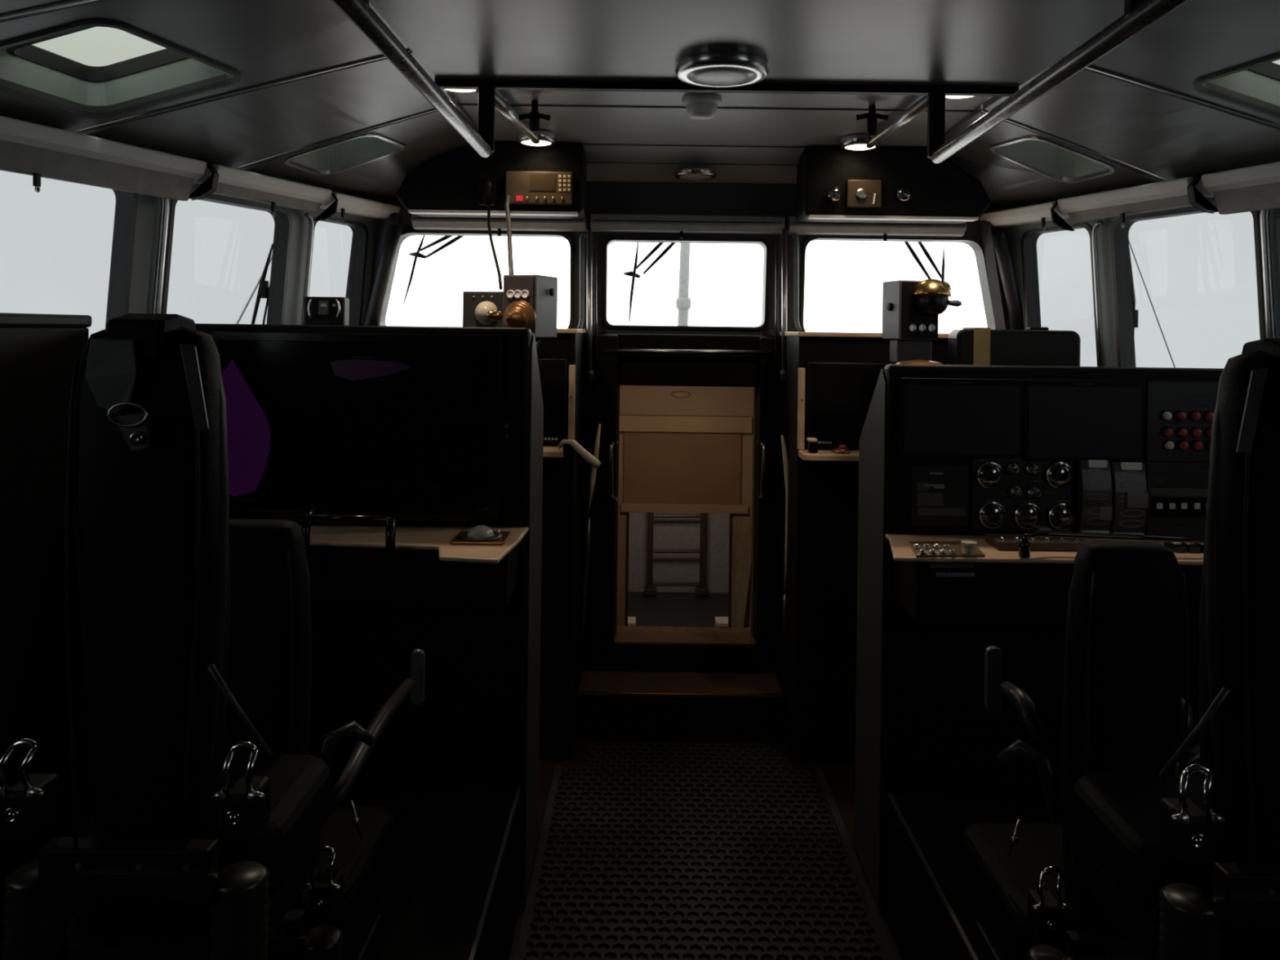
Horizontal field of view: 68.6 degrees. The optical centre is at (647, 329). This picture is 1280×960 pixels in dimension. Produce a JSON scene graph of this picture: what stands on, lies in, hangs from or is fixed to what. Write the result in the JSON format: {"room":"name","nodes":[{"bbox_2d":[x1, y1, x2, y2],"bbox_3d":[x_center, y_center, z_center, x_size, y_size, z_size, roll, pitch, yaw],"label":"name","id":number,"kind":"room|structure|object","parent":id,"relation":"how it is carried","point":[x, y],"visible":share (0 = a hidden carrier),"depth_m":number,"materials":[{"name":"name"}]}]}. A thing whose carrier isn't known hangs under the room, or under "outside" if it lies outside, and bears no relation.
{"room":"control cabin","nodes":[
{"label":"control cabin","id":0,"kind":"room"},
{"bbox_2d":[82,185,373,792],"bbox_3d":[-1.521,0.445,2.310,0.081,1.970,2.802,1,0,19],"label":"wall","id":1,"kind":"structure","parent":0,"point":[148,207],"depth_m":2.63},
{"bbox_2d":[0,0,111,23],"bbox_3d":[-1.125,-0.568,1.690,1.141,0.198,0.028,1,0,7],"label":"trim","id":2,"kind":"structure","parent":1,"relation":"attached to","point":[68,2],"depth_m":1.68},
{"bbox_2d":[0,170,137,337],"bbox_3d":[-1.531,-0.133,2.279,0.082,0.545,0.616,1,0,19],"label":"window","id":3,"kind":"structure","parent":1,"relation":"in","point":[66,247],"depth_m":2.40,"materials":[{"name":"glass"}]},
{"bbox_2d":[0,115,206,200],"bbox_3d":[-1.503,-0.403,2.105,0.111,0.157,1.211,1,0,19],"label":"roller blind","id":4,"kind":"object","parent":1,"relation":"attached to","point":[38,151],"visible":1,"depth_m":2.33,"materials":[{"name":"fabric"}]},
{"bbox_2d":[151,197,168,313],"bbox_3d":[-1.373,-0.111,2.613,0.059,0.587,0.044,1,0,0],"label":"tube","id":5,"kind":"object","parent":1,"relation":"attached to","point":[164,212],"visible":0.41,"depth_m":2.62,"materials":[{"name":"metal"}]},
{"bbox_2d":[188,157,218,200],"bbox_3d":[-1.290,-0.432,2.680,0.113,0.120,0.032,1,0,0],"label":"strap","id":6,"kind":"object","parent":1,"relation":"attached to","point":[209,186],"visible":0.82,"depth_m":2.66,"materials":[{"name":"fabric"}]},
{"bbox_2d":[161,191,292,324],"bbox_3d":[-1.315,-0.130,2.900,0.082,0.545,0.524,1,0,19],"label":"window","id":7,"kind":"structure","parent":1,"relation":"in","point":[227,260],"depth_m":2.91,"materials":[{"name":"glass"}]},
{"bbox_2d":[72,48,412,134],"bbox_3d":[-1.022,-0.566,2.275,0.939,0.198,0.028,1,0,9],"label":"trim","id":8,"kind":"structure","parent":1,"relation":"attached to","point":[377,59],"depth_m":2.27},
{"bbox_2d":[193,164,332,216],"bbox_3d":[-1.212,-0.418,2.940,0.110,0.120,0.544,1,0,19],"label":"roller blind","id":9,"kind":"object","parent":1,"relation":"attached to","point":[232,182],"visible":0.85,"depth_m":2.91,"materials":[{"name":"fabric"}]},
{"bbox_2d":[301,212,314,324],"bbox_3d":[-1.172,-0.106,3.192,0.053,0.583,0.041,1,0,0],"label":"tube","id":10,"kind":"object","parent":1,"relation":"attached to","point":[308,215],"visible":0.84,"depth_m":3.20,"materials":[{"name":"metal"}]},
{"bbox_2d":[308,215,368,325],"bbox_3d":[-1.148,-0.128,3.380,0.082,0.545,0.344,1,0,19],"label":"window","id":11,"kind":"structure","parent":1,"relation":"in","point":[340,247],"depth_m":3.43,"materials":[{"name":"glass"}]},
{"bbox_2d":[235,102,457,170],"bbox_3d":[-0.931,-0.565,2.794,0.761,0.198,0.029,1,0,11],"label":"trim","id":12,"kind":"structure","parent":1,"relation":"attached to","point":[428,112],"depth_m":2.79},
{"bbox_2d":[320,191,399,221],"bbox_3d":[-1.056,-0.426,3.388,0.110,0.092,0.433,1,0,19],"label":"roller blind","id":13,"kind":"object","parent":1,"relation":"attached to","point":[347,204],"visible":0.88,"depth_m":3.36,"materials":[{"name":"fabric"}]},
{"bbox_3d":[-1.119,0.360,2.890,0.534,0.050,0.460,1,0,0],"label":"trim","id":14,"kind":"structure","parent":1,"relation":"attached to","visible":0},
{"bbox_2d":[303,296,349,325],"bbox_3d":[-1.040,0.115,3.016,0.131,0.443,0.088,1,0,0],"label":"instrument repeater","id":15,"kind":"object","parent":14,"relation":"on","point":[317,310],"visible":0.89,"depth_m":3.00,"materials":[{"name":"black plastic"}]},
{"bbox_2d":[0,0,477,201],"bbox_3d":[-1.187,-0.564,1.253,1.769,0.243,4.863,1,0,6],"label":"ceiling","id":16,"kind":"structure","parent":0,"point":[264,41],"depth_m":2.31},
{"bbox_2d":[0,20,241,119],"bbox_3d":[-1.188,-0.600,2.027,0.451,0.194,0.477,1,0,12],"label":"window","id":17,"kind":"structure","parent":16,"relation":"attached to","point":[92,63],"depth_m":2.18,"materials":[{"name":"rubber"}]},
{"bbox_2d":[284,133,404,175],"bbox_3d":[-0.951,-0.635,2.957,0.312,0.260,0.270,1,0,12],"label":"window","id":18,"kind":"structure","parent":16,"relation":"attached to","point":[348,153],"depth_m":3.07,"materials":[{"name":"glass"}]},
{"bbox_2d":[0,785,520,959],"bbox_3d":[-0.839,1.278,1.500,1.050,0.323,1.600,1,0,0],"label":"raised platform","id":19,"kind":"structure","parent":0,"point":[450,886],"depth_m":1.99,"materials":[{"name":"metal"}]},
{"bbox_2d":[0,313,331,959],"bbox_3d":[-0.610,0.551,1.258,0.318,1.142,0.365,1,0,0],"label":"chair","id":20,"kind":"object","parent":19,"relation":"on","point":[188,849],"visible":1,"depth_m":1.11,"materials":[{"name":"black leather"}]},
{"bbox_2d":[77,753,331,902],"bbox_3d":[-0.612,0.690,1.315,0.280,0.100,0.250,1,0,0],"label":"seat cushion","id":21,"kind":"object","parent":20,"relation":"on","point":[300,784],"depth_m":1.28,"materials":[{"name":"black leather"}]},
{"bbox_2d":[223,519,425,959],"bbox_3d":[-0.643,0.717,1.715,0.362,0.820,0.549,1,0,-3],"label":"chair","id":22,"kind":"object","parent":19,"relation":"on","point":[331,917],"visible":0.47,"depth_m":1.48,"materials":[{"name":"black leather"}]},
{"bbox_2d":[296,805,394,946],"bbox_3d":[-0.639,0.997,1.720,0.280,0.100,0.340,1,0,0],"label":"seat cushion","id":23,"kind":"object","parent":22,"relation":"on","point":[370,855],"depth_m":1.72,"materials":[{"name":"black leather"}]},
{"bbox_2d":[462,291,502,327],"bbox_3d":[-0.494,-0.033,2.823,0.125,0.165,0.094,1,0,6],"label":"control box","id":24,"kind":"object","parent":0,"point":[476,304],"visible":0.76,"depth_m":2.81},
{"bbox_2d":[627,591,728,626],"bbox_3d":[0.124,2.179,5.600,1.240,0.946,1.000,1,0,0],"label":"floor","id":25,"kind":"structure","parent":0,"point":[668,609],"depth_m":5.74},
{"bbox_2d":[644,512,708,595],"bbox_3d":[0.185,1.329,6.020,0.412,0.736,0.080,1,0,0],"label":"ladder","id":26,"kind":"object","parent":25,"relation":"on","point":[651,589],"visible":0.8,"depth_m":6.00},
{"bbox_2d":[628,511,729,592],"bbox_3d":[0.134,1.434,6.115,1.240,2.436,0.030,1,0,0],"label":"wall","id":27,"kind":"structure","parent":0,"point":[668,533],"depth_m":6.10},
{"bbox_2d":[617,385,753,627],"bbox_3d":[0.135,1.414,4.715,1.240,2.476,0.030,1,0,0],"label":"wall","id":28,"kind":"structure","parent":0,"point":[633,399],"depth_m":4.70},
{"bbox_2d":[625,511,732,627],"bbox_3d":[0.146,1.780,4.709,0.526,1.744,0.042,1,0,0],"label":"doorway","id":29,"kind":"structure","parent":28,"relation":"in","point":[628,513],"depth_m":4.69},
{"bbox_2d":[734,516,751,627],"bbox_3d":[0.486,1.324,4.657,0.103,0.790,0.025,1,0,0],"label":"door","id":30,"kind":"structure","parent":29,"relation":"attached to","point":[744,524],"depth_m":4.65,"materials":[{"name":"brown wood"}]},
{"bbox_2d":[622,431,741,505],"bbox_3d":[0.172,0.685,4.690,0.587,0.375,0.020,1,0,0],"label":"panel","id":31,"kind":"object","parent":28,"relation":"attached to","point":[671,468],"visible":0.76,"depth_m":4.68,"materials":[{"name":"wood"}]},
{"bbox_2d":[621,502,748,513],"bbox_3d":[0.183,0.891,4.685,0.635,0.042,0.030,1,0,0],"label":"lintel","id":32,"kind":"object","parent":28,"relation":"attached to","point":[632,508],"visible":1,"depth_m":4.67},
{"bbox_2d":[619,414,751,433],"bbox_3d":[0.180,0.467,4.670,0.672,0.080,0.060,1,0,0],"label":"ledge","id":33,"kind":"object","parent":28,"relation":"attached to","point":[628,423],"visible":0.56,"depth_m":4.64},
{"bbox_2d":[373,181,1004,675],"bbox_3d":[0.147,0.427,3.605,2.654,2.050,0.130,1,0,0],"label":"wall","id":34,"kind":"structure","parent":0,"point":[602,197],"depth_m":3.56,"materials":[{"name":"metal"}]},
{"bbox_2d":[363,222,402,325],"bbox_3d":[-0.991,-0.202,3.510,0.148,0.395,0.052,1,0,12],"label":"trim","id":35,"kind":"structure","parent":34,"relation":"attached to","point":[393,233],"depth_m":3.49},
{"bbox_2d":[367,212,399,325],"bbox_3d":[-1.036,-0.079,3.563,0.180,0.730,0.051,1,0,24],"label":"trim","id":36,"kind":"structure","parent":34,"relation":"attached to","point":[393,218],"depth_m":3.55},
{"bbox_2d":[403,235,463,304],"bbox_3d":[-0.835,-0.264,3.680,0.265,0.331,0.121,1,0,0],"label":"windshield wiper","id":37,"kind":"object","parent":34,"relation":"in","point":[417,254],"depth_m":3.72,"materials":[{"name":"black plastic"}]},
{"bbox_2d":[379,229,573,328],"bbox_3d":[-0.662,-0.178,3.613,0.755,0.398,0.124,1,0,0],"label":"window","id":38,"kind":"structure","parent":34,"relation":"in","point":[405,234],"depth_m":3.57,"materials":[{"name":"rubber"}]},
{"bbox_2d":[411,213,586,235],"bbox_3d":[-0.557,-0.399,3.518,0.650,0.092,0.064,1,0,0],"label":"blind","id":39,"kind":"object","parent":34,"relation":"attached to","point":[499,224],"visible":0.73,"depth_m":3.50,"materials":[{"name":"black plastic"}]},
{"bbox_2d":[577,228,598,382],"bbox_3d":[-0.223,-0.093,3.483,0.083,0.566,0.122,1,0,0],"label":"tube","id":40,"kind":"object","parent":34,"relation":"attached to","point":[588,374],"visible":0.98,"depth_m":3.50,"materials":[{"name":"metal"}]},
{"bbox_2d":[623,242,675,322],"bbox_3d":[0.023,-0.218,3.680,0.238,0.380,0.121,1,0,0],"label":"windshield wiper","id":41,"kind":"object","parent":34,"relation":"in","point":[631,273],"depth_m":3.72,"materials":[{"name":"black plastic"}]},
{"bbox_2d":[611,626,757,672],"bbox_3d":[0.139,1.229,3.618,0.564,0.105,0.205,1,0,0],"label":"stair step","id":42,"kind":"structure","parent":34,"relation":"attached to","point":[636,648],"depth_m":3.52,"materials":[{"name":"brown wood"}]},
{"bbox_2d":[588,333,782,672],"bbox_3d":[0.147,0.649,3.555,0.724,1.265,0.091,1,0,0],"label":"door frame","id":43,"kind":"structure","parent":34,"relation":"in","point":[762,371],"depth_m":3.51,"materials":[{"name":"black plastic"}]},
{"bbox_2d":[603,348,772,354],"bbox_3d":[0.150,0.081,3.531,0.632,0.020,0.058,1,0,0],"label":"bar","id":44,"kind":"object","parent":43,"relation":"attached to","point":[605,350],"visible":0.99,"depth_m":3.50,"materials":[{"name":"metal"}]},
{"bbox_2d":[603,236,769,329],"bbox_3d":[0.145,-0.177,3.614,0.630,0.347,0.122,1,0,0],"label":"window","id":45,"kind":"structure","parent":34,"relation":"in","point":[764,243],"depth_m":3.58,"materials":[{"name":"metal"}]},
{"bbox_2d":[590,213,784,238],"bbox_3d":[0.148,-0.389,3.518,0.724,0.092,0.064,1,0,0],"label":"blind","id":46,"kind":"object","parent":34,"relation":"attached to","point":[615,223],"visible":0.91,"depth_m":3.49,"materials":[{"name":"black plastic"}]},
{"bbox_2d":[773,228,801,382],"bbox_3d":[0.524,-0.093,3.483,0.102,0.566,0.121,1,0,0],"label":"tube","id":47,"kind":"object","parent":34,"relation":"attached to","point":[784,311],"visible":0.97,"depth_m":3.50,"materials":[{"name":"metal"}]},
{"bbox_2d":[787,216,966,241],"bbox_3d":[0.858,-0.380,3.518,0.660,0.092,0.064,1,0,0],"label":"blind","id":48,"kind":"object","parent":34,"relation":"attached to","point":[885,229],"visible":0.81,"depth_m":3.50,"materials":[{"name":"black plastic"}]},
{"bbox_2d":[800,235,995,331],"bbox_3d":[0.965,-0.156,3.613,0.760,0.398,0.124,1,0,0],"label":"window","id":49,"kind":"structure","parent":34,"relation":"in","point":[976,245],"depth_m":3.58,"materials":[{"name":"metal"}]},
{"bbox_2d":[979,220,1009,329],"bbox_3d":[1.344,-0.047,3.563,0.180,0.730,0.051,1,0,-24],"label":"trim","id":50,"kind":"structure","parent":34,"relation":"attached to","point":[1001,313],"depth_m":3.54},
{"bbox_2d":[991,232,1023,329],"bbox_3d":[1.356,-0.171,3.510,0.149,0.387,0.052,1,0,-12],"label":"trim","id":51,"kind":"structure","parent":34,"relation":"attached to","point":[1000,241],"depth_m":3.49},
{"bbox_2d":[508,727,902,959],"bbox_3d":[0.134,1.482,1.325,4.600,0.060,4.850,1,0,0],"label":"floor","id":52,"kind":"structure","parent":0,"point":[840,777],"depth_m":3.00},
{"bbox_2d":[0,312,92,860],"bbox_3d":[-1.441,0.697,1.798,0.160,1.468,0.975,1,0,0],"label":"cabinet","id":53,"kind":"object","parent":52,"relation":"on","point":[39,352],"visible":0.76,"depth_m":2.09,"materials":[{"name":"black plastic"}]},
{"bbox_2d":[195,323,543,909],"bbox_3d":[-0.827,0.713,2.318,1.059,1.452,0.624,1,0,0],"label":"console","id":54,"kind":"object","parent":52,"relation":"on","point":[384,445],"visible":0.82,"depth_m":2.32,"materials":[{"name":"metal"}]},
{"bbox_2d":[449,524,511,545],"bbox_3d":[-0.390,0.473,2.195,0.124,0.034,0.125,1,0,0],"label":"trackball","id":55,"kind":"object","parent":54,"relation":"on","point":[480,535],"visible":1,"depth_m":2.16,"materials":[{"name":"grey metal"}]},
{"bbox_2d":[486,274,557,351],"bbox_3d":[-0.340,-0.010,2.760,0.193,0.303,0.247,1,0,25],"label":"speaker box","id":56,"kind":"object","parent":54,"relation":"on","point":[530,301],"visible":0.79,"depth_m":2.74,"materials":[{"name":"grey paint"}]},
{"bbox_2d":[535,328,586,759],"bbox_3d":[-0.626,0.716,3.309,0.761,1.451,0.578,1,0,0],"label":"console","id":57,"kind":"object","parent":52,"relation":"on","point":[561,359],"visible":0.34,"depth_m":3.15,"materials":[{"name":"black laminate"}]},
{"bbox_2d":[557,439,600,468],"bbox_3d":[-0.215,0.397,3.012,0.164,0.082,0.051,1,0,34],"label":"handle","id":58,"kind":"object","parent":57,"relation":"attached to","point":[570,447],"visible":1,"depth_m":3.01,"materials":[{"name":"beige plastic"}]},
{"bbox_2d":[579,516,591,638],"bbox_3d":[-0.226,0.892,3.380,0.037,0.433,0.018,1,0,0],"label":"post","id":59,"kind":"object","parent":57,"relation":"attached to","point":[588,529],"visible":1,"depth_m":3.37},
{"bbox_2d":[576,671,785,742],"bbox_3d":[0.115,1.365,3.402,0.734,0.173,0.216,1,0,0],"label":"step","id":60,"kind":"structure","parent":52,"relation":"on","point":[611,705],"depth_m":3.30,"materials":[{"name":"brown wood"}]},
{"bbox_2d":[513,742,897,959],"bbox_3d":[0.134,1.446,2.143,0.880,0.012,2.285,1,0,0],"label":"rubber mat","id":61,"kind":"object","parent":52,"relation":"on","point":[646,851],"visible":1,"depth_m":2.53,"materials":[{"name":"rubber"}]},
{"bbox_2d":[776,331,949,763],"bbox_3d":[0.893,0.736,3.309,0.801,1.451,0.578,1,0,0],"label":"cabinet","id":62,"kind":"object","parent":52,"relation":"on","point":[832,378],"visible":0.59,"depth_m":3.15,"materials":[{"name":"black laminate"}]},
{"bbox_2d":[798,449,858,461],"bbox_3d":[0.753,0.415,3.090,0.500,0.020,0.140,1,0,0],"label":"shelf","id":63,"kind":"object","parent":62,"relation":"attached to","point":[803,455],"depth_m":3.02,"materials":[{"name":"beige laminate"}]},
{"bbox_2d":[881,279,961,364],"bbox_3d":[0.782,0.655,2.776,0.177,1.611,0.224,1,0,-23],"label":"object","id":64,"kind":"object","parent":62,"relation":"on","point":[911,309],"visible":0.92,"depth_m":2.75,"materials":[{"name":"grey paint"}]},
{"bbox_2d":[853,364,1223,914],"bbox_3d":[1.095,0.778,2.359,1.096,1.372,0.542,1,0,0],"label":"console","id":65,"kind":"object","parent":52,"relation":"on","point":[1031,465],"visible":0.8,"depth_m":2.32,"materials":[{"name":"black plastic"}]},
{"bbox_2d":[908,540,985,556],"bbox_3d":[0.687,0.492,2.166,0.173,0.034,0.143,1,0,0],"label":"control panel","id":66,"kind":"object","parent":65,"relation":"on","point":[964,548],"visible":1,"depth_m":2.12,"materials":[{"name":"silver metal"}]},
{"bbox_2d":[898,377,1023,458],"bbox_3d":[0.778,0.219,2.326,0.306,0.197,0.012,1,0,0],"label":"monitor","id":67,"kind":"object","parent":65,"relation":"on","point":[940,418],"depth_m":2.32,"materials":[{"name":"black plastic"}]},
{"bbox_2d":[947,327,1080,366],"bbox_3d":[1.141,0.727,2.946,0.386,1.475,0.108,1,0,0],"label":"case","id":68,"kind":"object","parent":65,"relation":"on","point":[1030,346],"visible":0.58,"depth_m":2.90,"materials":[{"name":"black plastic"}]},
{"bbox_2d":[984,525,1088,551],"bbox_3d":[0.922,0.490,2.215,0.220,0.045,0.090,1,0,0],"label":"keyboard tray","id":69,"kind":"object","parent":65,"relation":"on","point":[994,542],"depth_m":2.18,"materials":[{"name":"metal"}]},
{"bbox_2d":[1022,379,1145,462],"bbox_3d":[1.081,0.226,2.326,0.300,0.202,0.012,1,0,0],"label":"monitor","id":70,"kind":"object","parent":65,"relation":"on","point":[1064,420],"depth_m":2.32,"materials":[{"name":"glass"}]},
{"bbox_2d":[452,89,992,183],"bbox_3d":[0.206,-0.622,3.065,1.550,0.211,1.170,1,0,0],"label":"ceiling","id":71,"kind":"structure","parent":0,"point":[612,126],"depth_m":3.04,"materials":[{"name":"metal"}]},
{"bbox_2d":[396,142,586,218],"bbox_3d":[-0.551,-0.529,3.350,0.652,0.247,0.219,1,0,0],"label":"console","id":72,"kind":"object","parent":71,"relation":"attached to","point":[446,184],"visible":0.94,"depth_m":3.25,"materials":[{"name":"black plastic"}]},
{"bbox_2d":[478,177,502,289],"bbox_3d":[-0.486,-0.322,3.025,0.059,0.404,0.465,1,0,-19],"label":"handset","id":73,"kind":"object","parent":72,"relation":"attached to","point":[486,185],"visible":1,"depth_m":3.21,"materials":[{"name":"black plastic"}]},
{"bbox_2d":[505,171,573,205],"bbox_3d":[-0.376,-0.490,3.240,0.228,0.111,0.052,1,0,0],"label":"radio","id":74,"kind":"object","parent":72,"relation":"attached to","point":[523,188],"visible":0.98,"depth_m":3.23,"materials":[{"name":"beige paint"}]},
{"bbox_2d":[475,89,539,143],"bbox_3d":[-0.408,-0.653,2.820,0.043,0.065,0.613,1,0,7],"label":"grab rail","id":75,"kind":"object","parent":71,"relation":"attached to","point":[501,105],"visible":0.52,"depth_m":2.81,"materials":[{"name":"metal"}]},
{"bbox_2d":[673,168,717,180],"bbox_3d":[0.175,-0.568,3.440,0.160,0.025,0.160,1,0,0],"label":"recessed light","id":76,"kind":"object","parent":71,"relation":"in","point":[687,174],"visible":1,"depth_m":3.39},
{"bbox_2d":[681,93,721,119],"bbox_3d":[0.156,-0.642,2.720,0.116,0.056,0.116,1,0,0],"label":"smoke detector","id":77,"kind":"object","parent":71,"relation":"attached to","point":[700,106],"visible":1,"depth_m":2.68,"materials":[{"name":"white plastic"}]},
{"bbox_2d":[460,103,973,112],"bbox_3d":[0.207,-0.664,2.800,1.530,0.008,0.008,1,0,0],"label":"trim","id":78,"kind":"structure","parent":71,"relation":"attached to","point":[461,104],"depth_m":2.80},
{"bbox_2d":[840,133,880,151],"bbox_3d":[0.714,-0.626,3.150,0.136,0.038,0.136,1,0,0],"label":"recessed light","id":79,"kind":"object","parent":71,"relation":"in","point":[858,142],"visible":0.77,"depth_m":3.11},
{"bbox_2d":[795,146,990,223],"bbox_3d":[0.871,-0.510,3.340,0.652,0.247,0.240,1,0,0],"label":"console","id":80,"kind":"object","parent":71,"relation":"attached to","point":[916,189],"visible":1,"depth_m":3.25,"materials":[{"name":"black plastic"}]},
{"bbox_2d":[846,179,881,208],"bbox_3d":[0.747,-0.470,3.235,0.118,0.095,0.031,1,0,0],"label":"panel","id":81,"kind":"object","parent":80,"relation":"attached to","point":[860,193],"visible":1,"depth_m":3.23,"materials":[{"name":"metal"}]},
{"bbox_2d":[866,95,928,148],"bbox_3d":[0.761,-0.638,2.820,0.038,0.065,0.610,1,0,-4],"label":"grab rail","id":82,"kind":"object","parent":71,"relation":"attached to","point":[920,106],"visible":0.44,"depth_m":2.80,"materials":[{"name":"metal"}]},
{"bbox_2d":[368,0,1124,86],"bbox_3d":[0.207,-0.672,0.680,1.530,0.050,3.560,1,0,0],"label":"ceiling","id":83,"kind":"structure","parent":0,"point":[922,42],"depth_m":2.06,"materials":[{"name":"metal"}]},
{"bbox_2d":[331,0,495,157],"bbox_3d":[-0.424,-0.553,1.136,0.042,0.206,2.672,1,0,0],"label":"grab rail","id":84,"kind":"object","parent":83,"relation":"attached to","point":[359,12],"visible":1,"depth_m":1.75,"materials":[{"name":"silver metal"}]},
{"bbox_2d":[675,51,769,87],"bbox_3d":[0.181,-0.630,2.290,0.230,0.035,0.230,1,0,0],"label":"recessed light","id":85,"kind":"object","parent":83,"relation":"in","point":[709,68],"visible":1,"depth_m":2.23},
{"bbox_2d":[434,79,1018,96],"bbox_3d":[0.207,-0.660,2.467,1.530,0.065,0.026,1,0,0],"label":"rail","id":86,"kind":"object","parent":83,"relation":"attached to","point":[458,84],"depth_m":2.45,"materials":[{"name":"black metal"}]},
{"bbox_2d":[927,0,1187,163],"bbox_3d":[0.707,-0.538,1.136,0.043,0.206,2.675,1,0,2],"label":"grab rail","id":87,"kind":"object","parent":83,"relation":"attached to","point":[1139,15],"visible":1,"depth_m":1.68,"materials":[{"name":"silver metal"}]},
{"bbox_2d":[887,792,1062,959],"bbox_3d":[1.111,1.303,1.500,1.050,0.323,1.600,1,0,0],"label":"raised platform","id":88,"kind":"structure","parent":0,"point":[931,916],"depth_m":2.11,"materials":[{"name":"metal"}]},
{"bbox_2d":[960,540,1199,959],"bbox_3d":[0.761,0.752,1.667,0.363,0.820,0.445,1,0,0],"label":"chair","id":89,"kind":"object","parent":88,"relation":"on","point":[1125,710],"visible":0.64,"depth_m":1.47,"materials":[{"name":"black leather"}]},
{"bbox_2d":[960,822,1072,959],"bbox_3d":[0.757,1.032,1.720,0.280,0.100,0.340,1,0,0],"label":"seat cushion","id":90,"kind":"object","parent":89,"relation":"on","point":[986,864],"depth_m":1.72,"materials":[{"name":"black leather"}]},
{"bbox_2d":[1071,337,1279,959],"bbox_3d":[0.774,0.575,1.258,0.318,1.130,0.365,1,0,0],"label":"chair","id":91,"kind":"object","parent":88,"relation":"on","point":[1186,864],"visible":1,"depth_m":1.13,"materials":[{"name":"black leather"}]},
{"bbox_2d":[1071,773,1244,925],"bbox_3d":[0.773,0.720,1.315,0.280,0.100,0.250,1,0,0],"label":"seat cushion","id":92,"kind":"object","parent":91,"relation":"on","point":[1115,817],"depth_m":1.29,"materials":[{"name":"black leather"}]},
{"bbox_2d":[945,0,1279,209],"bbox_3d":[1.377,-0.527,2.674,1.136,0.250,2.018,1,0,-9],"label":"ceiling","id":93,"kind":"structure","parent":0,"point":[1165,136],"depth_m":2.43,"materials":[{"name":"metal"}]},
{"bbox_2d":[979,201,1069,230],"bbox_3d":[1.373,-0.394,3.388,0.110,0.092,0.433,1,0,-19],"label":"roller blind","id":94,"kind":"object","parent":93,"relation":"attached to","point":[1041,212],"visible":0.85,"depth_m":3.35,"materials":[{"name":"fabric"}]},
{"bbox_2d":[990,136,1115,183],"bbox_3d":[1.273,-0.617,2.957,0.312,0.269,0.270,1,0,-12],"label":"window","id":95,"kind":"structure","parent":93,"relation":"attached to","point":[1051,159],"depth_m":3.07,"materials":[{"name":"glass"}]},
{"bbox_2d":[1193,53,1279,119],"bbox_3d":[1.509,-0.571,2.027,0.451,0.200,0.477,1,0,-12],"label":"window","id":96,"kind":"structure","parent":93,"relation":"attached to","point":[1260,79],"depth_m":2.22,"materials":[{"name":"metal"}]},
{"bbox_2d":[1004,197,1279,367],"bbox_3d":[1.815,0.489,2.310,0.081,1.970,2.802,1,0,-19],"label":"wall","id":97,"kind":"structure","parent":0,"point":[1014,233],"depth_m":3.11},
{"bbox_2d":[1020,222,1098,366],"bbox_3d":[1.478,-0.093,3.318,0.082,0.545,0.370,1,0,-19],"label":"window","id":98,"kind":"structure","parent":97,"relation":"in","point":[1058,269],"depth_m":3.33,"materials":[{"name":"glass"}]},
{"bbox_2d":[980,110,1166,182],"bbox_3d":[1.296,-0.536,2.794,0.673,0.199,0.029,1,0,-12],"label":"trim","id":99,"kind":"structure","parent":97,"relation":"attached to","point":[984,112],"depth_m":2.79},
{"bbox_2d":[1091,220,1104,366],"bbox_3d":[1.506,-0.071,3.118,0.053,0.583,0.041,1,0,0],"label":"tube","id":100,"kind":"object","parent":97,"relation":"attached to","point":[1095,250],"visible":0.94,"depth_m":3.12,"materials":[{"name":"metal"}]},
{"bbox_2d":[1057,177,1213,227],"bbox_3d":[1.528,-0.382,2.940,0.110,0.120,0.544,1,0,-19],"label":"roller blind","id":101,"kind":"object","parent":97,"relation":"attached to","point":[1173,193],"visible":0.8,"depth_m":2.91,"materials":[{"name":"fabric"}]},
{"bbox_2d":[1057,57,1279,131],"bbox_3d":[1.387,-0.535,2.275,0.850,0.198,0.028,1,0,-10],"label":"trim","id":102,"kind":"structure","parent":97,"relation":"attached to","point":[1094,69],"depth_m":2.25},
{"bbox_2d":[1110,204,1266,368],"bbox_3d":[1.644,-0.091,2.842,0.082,0.545,0.540,1,0,-19],"label":"window","id":103,"kind":"structure","parent":97,"relation":"in","point":[1188,283],"depth_m":2.86,"materials":[{"name":"glass"}]},
{"bbox_2d":[1186,171,1218,213],"bbox_3d":[1.606,-0.394,2.680,0.113,0.120,0.032,1,0,0],"label":"strap","id":104,"kind":"object","parent":97,"relation":"attached to","point":[1196,198],"visible":0.84,"depth_m":2.66,"materials":[{"name":"black plastic"}]},
{"bbox_2d":[1200,161,1279,214],"bbox_3d":[1.819,-0.360,2.105,0.111,0.157,1.211,1,0,-19],"label":"roller blind","id":105,"kind":"object","parent":97,"relation":"attached to","point":[1254,188],"visible":1,"depth_m":2.55,"materials":[{"name":"fabric"}]},
{"bbox_2d":[1259,208,1275,337],"bbox_3d":[1.703,-0.070,2.553,0.059,0.587,0.044,1,0,0],"label":"tube","id":106,"kind":"object","parent":97,"relation":"attached to","point":[1264,214],"visible":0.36,"depth_m":2.56,"materials":[{"name":"metal"}]},
{"label":"outside","id":107,"kind":"structure","parent":0,"visible":0},
{"bbox_3d":[0.147,0.477,8.100,5.200,0.050,2.800,1,0,0],"label":"foredeck ahead","id":108,"kind":"object","parent":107,"visible":0},
{"bbox_2d":[675,243,691,325],"bbox_3d":[0.299,0.029,8.000,0.134,2.851,0.129,1,0,0],"label":"mast","id":109,"kind":"object","parent":108,"relation":"on","point":[683,303],"visible":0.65,"depth_m":7.96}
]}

